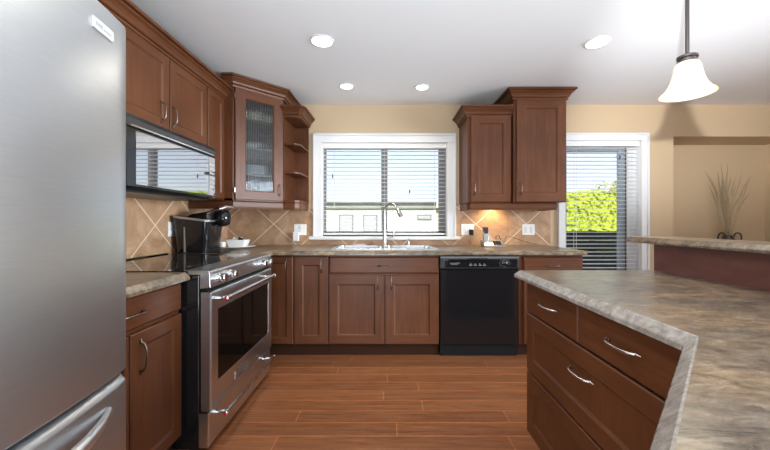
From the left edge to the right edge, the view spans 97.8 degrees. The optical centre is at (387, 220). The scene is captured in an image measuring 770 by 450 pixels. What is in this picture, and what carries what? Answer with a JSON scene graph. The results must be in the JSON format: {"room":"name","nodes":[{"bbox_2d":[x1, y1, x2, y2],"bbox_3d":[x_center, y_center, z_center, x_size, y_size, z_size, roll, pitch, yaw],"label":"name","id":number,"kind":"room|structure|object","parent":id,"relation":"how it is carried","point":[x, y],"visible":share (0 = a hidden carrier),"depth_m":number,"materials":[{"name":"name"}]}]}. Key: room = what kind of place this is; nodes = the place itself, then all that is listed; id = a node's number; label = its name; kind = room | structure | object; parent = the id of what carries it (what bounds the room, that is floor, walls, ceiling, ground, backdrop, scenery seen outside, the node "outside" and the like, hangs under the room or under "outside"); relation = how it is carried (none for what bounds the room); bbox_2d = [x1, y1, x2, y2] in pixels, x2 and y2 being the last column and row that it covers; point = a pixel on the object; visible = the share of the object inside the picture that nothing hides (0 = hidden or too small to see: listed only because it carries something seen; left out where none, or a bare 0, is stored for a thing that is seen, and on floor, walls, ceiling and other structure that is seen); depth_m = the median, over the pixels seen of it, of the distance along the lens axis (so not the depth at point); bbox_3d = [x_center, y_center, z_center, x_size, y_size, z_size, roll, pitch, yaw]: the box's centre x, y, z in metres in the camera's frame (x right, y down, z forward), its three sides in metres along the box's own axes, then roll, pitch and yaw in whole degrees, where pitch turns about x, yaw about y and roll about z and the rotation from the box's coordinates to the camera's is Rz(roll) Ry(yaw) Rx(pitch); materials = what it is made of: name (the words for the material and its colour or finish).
{"room":"kitchen","nodes":[
{"label":"kitchen","id":0,"kind":"room"},
{"bbox_2d":[199,350,539,449],"bbox_3d":[1.725,1.275,0.035,7.190,0.150,7.510,0,0,0],"label":"floor","id":1,"kind":"structure","parent":0,"point":[303,402],"depth_m":2.16,"materials":[{"name":"laminate"}]},
{"bbox_2d":[0,0,125,449],"bbox_3d":[-1.181,0.282,0.535,1.037,1.795,0.990,0,0,0],"label":"refrigerator","id":2,"kind":"object","parent":1,"relation":"on","point":[63,62],"visible":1,"depth_m":0.77,"materials":[{"name":"grey metal"}]},
{"bbox_2d":[120,283,180,449],"bbox_3d":[-1.373,0.751,1.381,0.734,0.898,0.638,0,0,0],"label":"base cabinet","id":3,"kind":"object","parent":1,"relation":"on","point":[152,371],"visible":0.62,"depth_m":1.50,"materials":[{"name":"brown wood"}]},
{"bbox_2d":[126,272,189,298],"bbox_3d":[-1.372,0.280,1.383,0.736,0.040,0.645,0,0,0],"label":"countertop","id":4,"kind":"structure","parent":3,"relation":"on","point":[137,283],"depth_m":1.52,"materials":[{"name":"stone"}]},
{"bbox_2d":[126,253,275,449],"bbox_3d":[-1.285,0.724,2.160,0.900,0.953,0.898,0,0,0],"label":"range","id":5,"kind":"object","parent":1,"relation":"on","point":[225,311],"visible":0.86,"depth_m":1.85,"materials":[{"name":"silver metal"}]},
{"bbox_2d":[126,253,248,273],"bbox_3d":[-1.377,0.261,2.160,0.715,0.028,0.898,0,0,0],"label":"cooktop","id":6,"kind":"object","parent":5,"relation":"in","point":[162,262],"depth_m":2.12,"materials":[{"name":"grey glass"}]},
{"bbox_2d":[268,255,294,354],"bbox_3d":[-0.968,0.751,3.282,0.265,0.898,0.712,0,0,0],"label":"base cabinet","id":7,"kind":"object","parent":1,"relation":"on","point":[282,284],"visible":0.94,"depth_m":2.97,"materials":[{"name":"brown wood"}]},
{"bbox_2d":[294,255,328,354],"bbox_3d":[-0.680,0.751,3.282,0.304,0.898,0.712,0,0,0],"label":"base cabinet","id":8,"kind":"object","parent":1,"relation":"on","point":[311,272],"visible":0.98,"depth_m":2.96,"materials":[{"name":"brown wood"}]},
{"bbox_2d":[329,255,438,354],"bbox_3d":[-0.036,0.751,3.282,0.977,0.898,0.712,0,0,0],"label":"base cabinet","id":9,"kind":"object","parent":1,"relation":"on","point":[379,304],"visible":1,"depth_m":2.96,"materials":[{"name":"brown wood"}]},
{"bbox_2d":[171,245,587,255],"bbox_3d":[0.001,0.280,3.126,3.481,0.040,1.028,0,0,0],"label":"countertop","id":10,"kind":"structure","parent":9,"relation":"on","point":[269,249],"depth_m":2.96,"materials":[{"name":"stone"}]},
{"bbox_2d":[172,205,234,253],"bbox_3d":[-1.508,0.064,2.800,0.440,0.392,0.286,0,0,0],"label":"coffee maker","id":11,"kind":"object","parent":10,"relation":"on","point":[197,233],"visible":0.99,"depth_m":2.68,"materials":[{"name":"black plastic"}]},
{"bbox_2d":[208,248,229,252],"bbox_3d":[-1.407,0.245,2.800,0.115,0.030,0.170,0,0,0],"label":"drip tray","id":12,"kind":"object","parent":11,"relation":"on","point":[210,250],"depth_m":2.72,"materials":[{"name":"grey plastic"}]},
{"bbox_2d":[220,244,255,248],"bbox_3d":[-1.452,0.247,3.200,0.372,0.026,0.372,0,0,0],"label":"serving plate","id":13,"kind":"object","parent":10,"relation":"on","point":[249,245],"visible":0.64,"depth_m":3.10,"materials":[{"name":"white ceramic"}]},
{"bbox_2d":[226,239,249,246],"bbox_3d":[-1.427,0.214,3.200,0.190,0.075,0.130,0,0,0],"label":"dish","id":14,"kind":"object","parent":13,"relation":"on","point":[231,243],"visible":0.8,"depth_m":3.14,"materials":[{"name":"white ceramic"}]},
{"bbox_2d":[331,245,436,248],"bbox_3d":[-0.035,0.346,3.320,0.970,0.188,0.500,0,0,0],"label":"double sink","id":15,"kind":"object","parent":10,"relation":"in","point":[338,246],"visible":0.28,"depth_m":3.47,"materials":[{"name":"silver metal"}]},
{"bbox_2d":[382,203,402,244],"bbox_3d":[0.053,0.031,3.468,0.260,0.443,0.087,0,0,35],"label":"tap","id":16,"kind":"object","parent":10,"relation":"on","point":[398,211],"visible":0.99,"depth_m":3.50,"materials":[{"name":"grey metal"}]},
{"bbox_2d":[481,227,537,246],"bbox_3d":[1.289,0.161,3.462,0.687,0.198,0.175,0,0,-11],"label":"cordless phone","id":17,"kind":"object","parent":10,"relation":"on","point":[485,242],"visible":0.98,"depth_m":3.41,"materials":[{"name":"white plastic"}]},
{"bbox_2d":[438,255,518,355],"bbox_3d":[0.806,0.753,3.267,0.692,0.894,0.675,0,0,0],"label":"dishwasher","id":18,"kind":"object","parent":1,"relation":"on","point":[478,294],"visible":0.99,"depth_m":2.96,"materials":[{"name":"black"}]},
{"bbox_2d":[517,255,582,354],"bbox_3d":[1.442,0.751,3.282,0.565,0.898,0.712,0,0,0],"label":"base cabinet","id":19,"kind":"object","parent":1,"relation":"on","point":[526,262],"visible":0.33,"depth_m":2.96,"materials":[{"name":"brown wood"}]},
{"bbox_2d":[527,283,680,449],"bbox_3d":[1.043,0.751,1.270,0.714,0.898,0.970,0,0,0],"label":"base cabinet","id":20,"kind":"object","parent":1,"relation":"on","point":[595,381],"visible":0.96,"depth_m":1.21,"materials":[{"name":"brown wood"}]},
{"bbox_2d":[654,244,769,291],"bbox_3d":[1.478,0.660,0.917,0.145,1.080,1.715,0,0,0],"label":"wall","id":21,"kind":"structure","parent":1,"relation":"on","point":[744,269],"depth_m":1.43,"materials":[{"name":"brown wood"}]},
{"bbox_2d":[625,236,769,253],"bbox_3d":[1.477,0.103,0.990,0.246,0.033,1.861,0,0,0],"label":"countertop","id":22,"kind":"structure","parent":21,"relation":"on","point":[762,247],"depth_m":1.46,"materials":[{"name":"stone"}]},
{"bbox_3d":[0.870,0.751,0.427,1.060,0.898,0.695,0,0,0],"label":"cabinet","id":23,"kind":"object","parent":1,"relation":"on","visible":0},
{"bbox_2d":[514,270,769,449],"bbox_3d":[0.818,0.280,0.929,1.173,0.040,1.739,0,0,0],"label":"countertop","id":24,"kind":"structure","parent":23,"relation":"on","point":[718,398],"depth_m":0.78,"materials":[{"name":"stone"}]},
{"bbox_2d":[130,0,769,104],"bbox_3d":[1.725,-1.440,0.150,7.550,0.350,8.100,0,0,0],"label":"ceiling","id":25,"kind":"structure","parent":0,"point":[467,52],"depth_m":2.41,"materials":[{"name":"white paint"}]},
{"bbox_2d":[310,34,333,47],"bbox_3d":[-0.464,-1.261,2.360,0.168,0.008,0.168,0,0,0],"label":"recessed light","id":26,"kind":"object","parent":25,"relation":"in","point":[319,40],"visible":1,"depth_m":2.34,"materials":[{"name":"white paint"}]},
{"bbox_2d":[339,83,353,88],"bbox_3d":[-0.389,-1.261,3.150,0.140,0.008,0.140,0,0,0],"label":"recessed light","id":27,"kind":"object","parent":25,"relation":"in","point":[346,85],"visible":1,"depth_m":3.14,"materials":[{"name":"white paint"}]},
{"bbox_2d":[415,84,428,89],"bbox_3d":[0.321,-1.261,3.170,0.140,0.008,0.140,0,0,0],"label":"recessed light","id":28,"kind":"object","parent":25,"relation":"in","point":[419,86],"visible":1,"depth_m":3.15,"materials":[{"name":"white paint"}]},
{"bbox_2d":[583,36,610,48],"bbox_3d":[1.480,-1.261,2.380,0.168,0.008,0.168,0,0,0],"label":"recessed light","id":29,"kind":"object","parent":25,"relation":"in","point":[600,41],"visible":1,"depth_m":2.37,"materials":[{"name":"white paint"}]},
{"bbox_2d":[658,0,718,101],"bbox_3d":[1.452,-0.940,1.630,0.220,0.650,0.220,0,0,0],"label":"pendant lamp","id":30,"kind":"object","parent":25,"relation":"hanging from","point":[689,81],"visible":1,"depth_m":1.62,"materials":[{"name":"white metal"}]},
{"bbox_2d":[303,105,769,269],"bbox_3d":[1.725,-0.033,3.720,6.950,2.465,0.140,0,0,0],"label":"wall","id":31,"kind":"structure","parent":0,"point":[665,124],"depth_m":3.65,"materials":[{"name":"beige paint"}]},
{"bbox_2d":[189,72,300,209],"bbox_3d":[-1.341,-0.683,3.241,0.797,1.150,0.797,0,0,0],"label":"upper cabinet","id":32,"kind":"object","parent":31,"relation":"attached to","point":[253,113],"visible":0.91,"depth_m":3.02,"materials":[{"name":"brown wood"}]},
{"bbox_2d":[281,105,314,210],"bbox_3d":[-0.903,-0.607,3.413,0.222,0.997,0.449,0,0,0],"label":"open shelf unit","id":33,"kind":"object","parent":31,"relation":"attached to","point":[297,119],"visible":1,"depth_m":3.47,"materials":[{"name":"brown wood"}]},
{"bbox_2d":[313,133,455,235],"bbox_3d":[-0.037,-0.390,3.633,1.553,1.118,0.034,0,0,0],"label":"trim","id":34,"kind":"structure","parent":31,"relation":"attached to","point":[318,138],"depth_m":3.63,"materials":[{"name":"white paint"}]},
{"bbox_2d":[322,143,446,235],"bbox_3d":[-0.037,-0.343,3.715,1.355,1.015,0.130,0,0,0],"label":"window","id":35,"kind":"structure","parent":31,"relation":"in","point":[442,176],"depth_m":3.73,"materials":[{"name":"grey plastic"}]},
{"bbox_2d":[323,143,445,234],"bbox_3d":[-0.037,-0.347,3.673,1.339,0.997,0.077,0,0,0],"label":"window blind","id":36,"kind":"object","parent":35,"relation":"attached to","point":[325,145],"visible":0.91,"depth_m":3.66,"materials":[{"name":"white plastic"}]},
{"bbox_2d":[309,236,459,239],"bbox_3d":[-0.037,0.184,3.652,1.625,0.038,0.115,0,0,0],"label":"trim","id":37,"kind":"structure","parent":31,"relation":"attached to","point":[310,237],"depth_m":3.60,"materials":[{"name":"white paint"}]},
{"bbox_2d":[227,203,549,244],"bbox_3d":[0.005,0.050,3.646,3.510,0.480,0.009,0,0,0],"label":"tiled wall","id":38,"kind":"structure","parent":31,"relation":"attached to","point":[261,226],"depth_m":3.64,"materials":[{"name":"beige tile"}]},
{"bbox_2d":[294,224,305,234],"bbox_3d":[-0.951,0.093,3.636,0.132,0.118,0.010,0,0,0],"label":"wall socket","id":39,"kind":"object","parent":38,"relation":"attached to","point":[301,228],"visible":0.98,"depth_m":3.63,"materials":[{"name":"white plastic"}]},
{"bbox_2d":[293,232,298,240],"bbox_3d":[-0.990,0.168,3.616,0.064,0.098,0.030,0,0,0],"label":"plug adapter","id":40,"kind":"object","parent":39,"relation":"attached to","point":[295,234],"visible":1,"depth_m":3.60,"materials":[{"name":"white plastic"}]},
{"bbox_2d":[461,224,473,234],"bbox_3d":[0.862,0.093,3.635,0.135,0.118,0.011,0,0,0],"label":"wall socket","id":41,"kind":"object","parent":38,"relation":"attached to","point":[465,228],"visible":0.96,"depth_m":3.63,"materials":[{"name":"white plastic"}]},
{"bbox_2d":[522,224,534,234],"bbox_3d":[1.520,0.093,3.635,0.135,0.118,0.011,0,0,0],"label":"wall socket","id":42,"kind":"object","parent":38,"relation":"attached to","point":[527,229],"visible":1,"depth_m":3.63,"materials":[{"name":"white plastic"}]},
{"bbox_2d":[452,105,514,210],"bbox_3d":[0.953,-0.607,3.418,0.505,0.997,0.460,0,0,0],"label":"upper cabinet","id":43,"kind":"object","parent":31,"relation":"attached to","point":[484,130],"visible":1,"depth_m":3.25,"materials":[{"name":"brown wood"}]},
{"bbox_2d":[493,87,577,210],"bbox_3d":[1.454,-0.683,3.398,0.647,1.150,0.500,0,0,0],"label":"upper cabinet","id":44,"kind":"object","parent":31,"relation":"attached to","point":[538,119],"visible":0.94,"depth_m":3.21,"materials":[{"name":"brown wood"}]},
{"bbox_2d":[566,141,638,267],"bbox_3d":[2.327,0.152,3.667,0.802,2.040,0.077,0,0,0],"label":"window blind","id":45,"kind":"object","parent":31,"relation":"attached to","point":[568,143],"visible":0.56,"depth_m":3.65,"materials":[{"name":"white plastic"}]},
{"bbox_2d":[566,141,639,269],"bbox_3d":[2.330,0.165,3.715,0.820,2.070,0.130,0,0,0],"label":"door","id":46,"kind":"structure","parent":31,"relation":"in","point":[627,227],"depth_m":3.71,"materials":[{"name":"white paint"}]},
{"bbox_2d":[557,132,649,269],"bbox_3d":[2.330,0.125,3.633,0.988,2.158,0.034,0,0,0],"label":"trim","id":47,"kind":"structure","parent":31,"relation":"attached to","point":[643,137],"depth_m":3.63,"materials":[{"name":"white paint"}]},
{"bbox_2d":[673,145,764,240],"bbox_3d":[3.825,-0.264,4.085,1.550,1.408,0.050,0,0,0],"label":"wall","id":48,"kind":"structure","parent":0,"point":[696,214],"depth_m":4.06,"materials":[{"name":"beige paint"}]},
{"bbox_2d":[673,140,769,144],"bbox_3d":[3.825,-0.943,3.925,1.450,0.050,0.270,0,0,0],"label":"wall","id":49,"kind":"structure","parent":0,"point":[675,142],"depth_m":3.93,"materials":[{"name":"beige paint"}]},
{"bbox_2d":[765,144,769,241],"bbox_3d":[4.575,-0.264,3.925,0.050,1.408,0.270,0,0,0],"label":"wall","id":50,"kind":"structure","parent":0,"point":[767,147],"depth_m":4.03,"materials":[{"name":"beige paint"}]},
{"bbox_3d":[-1.810,-0.033,0.095,0.120,2.465,7.390,0,0,0],"label":"wall","id":51,"kind":"structure","parent":0,"visible":0},
{"bbox_2d":[126,197,226,257],"bbox_3d":[-1.746,-0.150,2.345,0.009,0.880,2.591,0,0,0],"label":"tiled wall","id":52,"kind":"structure","parent":51,"relation":"attached to","point":[147,220],"depth_m":2.47,"materials":[{"name":"beige tile"}]},
{"bbox_2d":[118,20,206,144],"bbox_3d":[-1.557,-0.820,2.158,0.382,0.490,0.895,0,0,0],"label":"upper cabinet","id":53,"kind":"object","parent":52,"relation":"attached to","point":[159,91],"visible":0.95,"depth_m":2.09,"materials":[{"name":"brown wood"}]},
{"bbox_2d":[98,0,232,99],"bbox_3d":[-1.374,-1.095,1.982,0.072,0.100,1.845,0,0,0],"label":"crown molding","id":54,"kind":"structure","parent":53,"relation":"attached to","point":[126,12],"depth_m":2.05,"materials":[{"name":"brown wood"}]},
{"bbox_2d":[126,112,215,200],"bbox_3d":[-1.536,-0.362,2.155,0.408,0.411,0.886,0,0,0],"label":"microwave","id":55,"kind":"object","parent":53,"relation":"attached to","point":[163,164],"visible":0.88,"depth_m":2.04,"materials":[{"name":"black glass"}]},
{"bbox_2d":[168,222,174,236],"bbox_3d":[-1.736,0.065,2.700,0.010,0.118,0.085,0,0,0],"label":"wall socket","id":56,"kind":"object","parent":52,"relation":"attached to","point":[171,229],"visible":0.89,"depth_m":2.69,"materials":[{"name":"white plastic"}]},
{"bbox_2d":[207,87,223,199],"bbox_3d":[-1.574,-0.623,2.770,0.348,0.885,0.320,0,0,0],"label":"upper cabinet","id":57,"kind":"object","parent":52,"relation":"attached to","point":[215,103],"visible":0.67,"depth_m":2.78,"materials":[{"name":"brown wood"}]},
{"bbox_3d":[3.825,0.415,3.925,1.450,0.050,0.270,0,0,0],"label":"sill","id":58,"kind":"structure","parent":0,"visible":0},
{"bbox_2d":[705,166,749,239],"bbox_3d":[3.914,-0.145,3.854,0.469,1.070,0.182,0,0,0],"label":"plant","id":59,"kind":"object","parent":58,"relation":"on","point":[725,203],"visible":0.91,"depth_m":3.84,"materials":[{"name":"brown plant"}]},
{"label":"outside","id":60,"kind":"structure","parent":0,"visible":0},
{"bbox_3d":[5.000,1.525,31.895,70.000,0.150,56.210,0,0,0],"label":"ground","id":61,"kind":"structure","parent":60,"visible":0},
{"bbox_2d":[327,203,437,230],"bbox_3d":[-1.950,0.325,16.130,14.900,2.250,4.540,0,0,0],"label":"house","id":62,"kind":"structure","parent":61,"relation":"on","point":[334,224],"depth_m":14.00,"materials":[{"name":"white"}]},
{"bbox_2d":[567,189,616,250],"bbox_3d":[7.201,0.398,8.580,10.888,2.381,1.357,0,0,0],"label":"hedge","id":63,"kind":"object","parent":61,"relation":"on","point":[573,223],"visible":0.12,"depth_m":8.05,"materials":[{"name":"green plant"}]},
{"bbox_2d":[567,230,616,269],"bbox_3d":[5.200,0.823,6.960,6.000,1.255,0.120,0,0,0],"label":"fence","id":64,"kind":"object","parent":61,"relation":"on","point":[592,245],"visible":0.09,"depth_m":6.90,"materials":[{"name":"grey"}]},
{"bbox_2d":[589,181,616,191],"bbox_3d":[9.149,-0.180,14.007,2.020,3.263,1.237,0,0,0],"label":"tree","id":65,"kind":"object","parent":61,"relation":"on","point":[614,182],"visible":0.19,"depth_m":13.96,"materials":[{"name":"green plant"}]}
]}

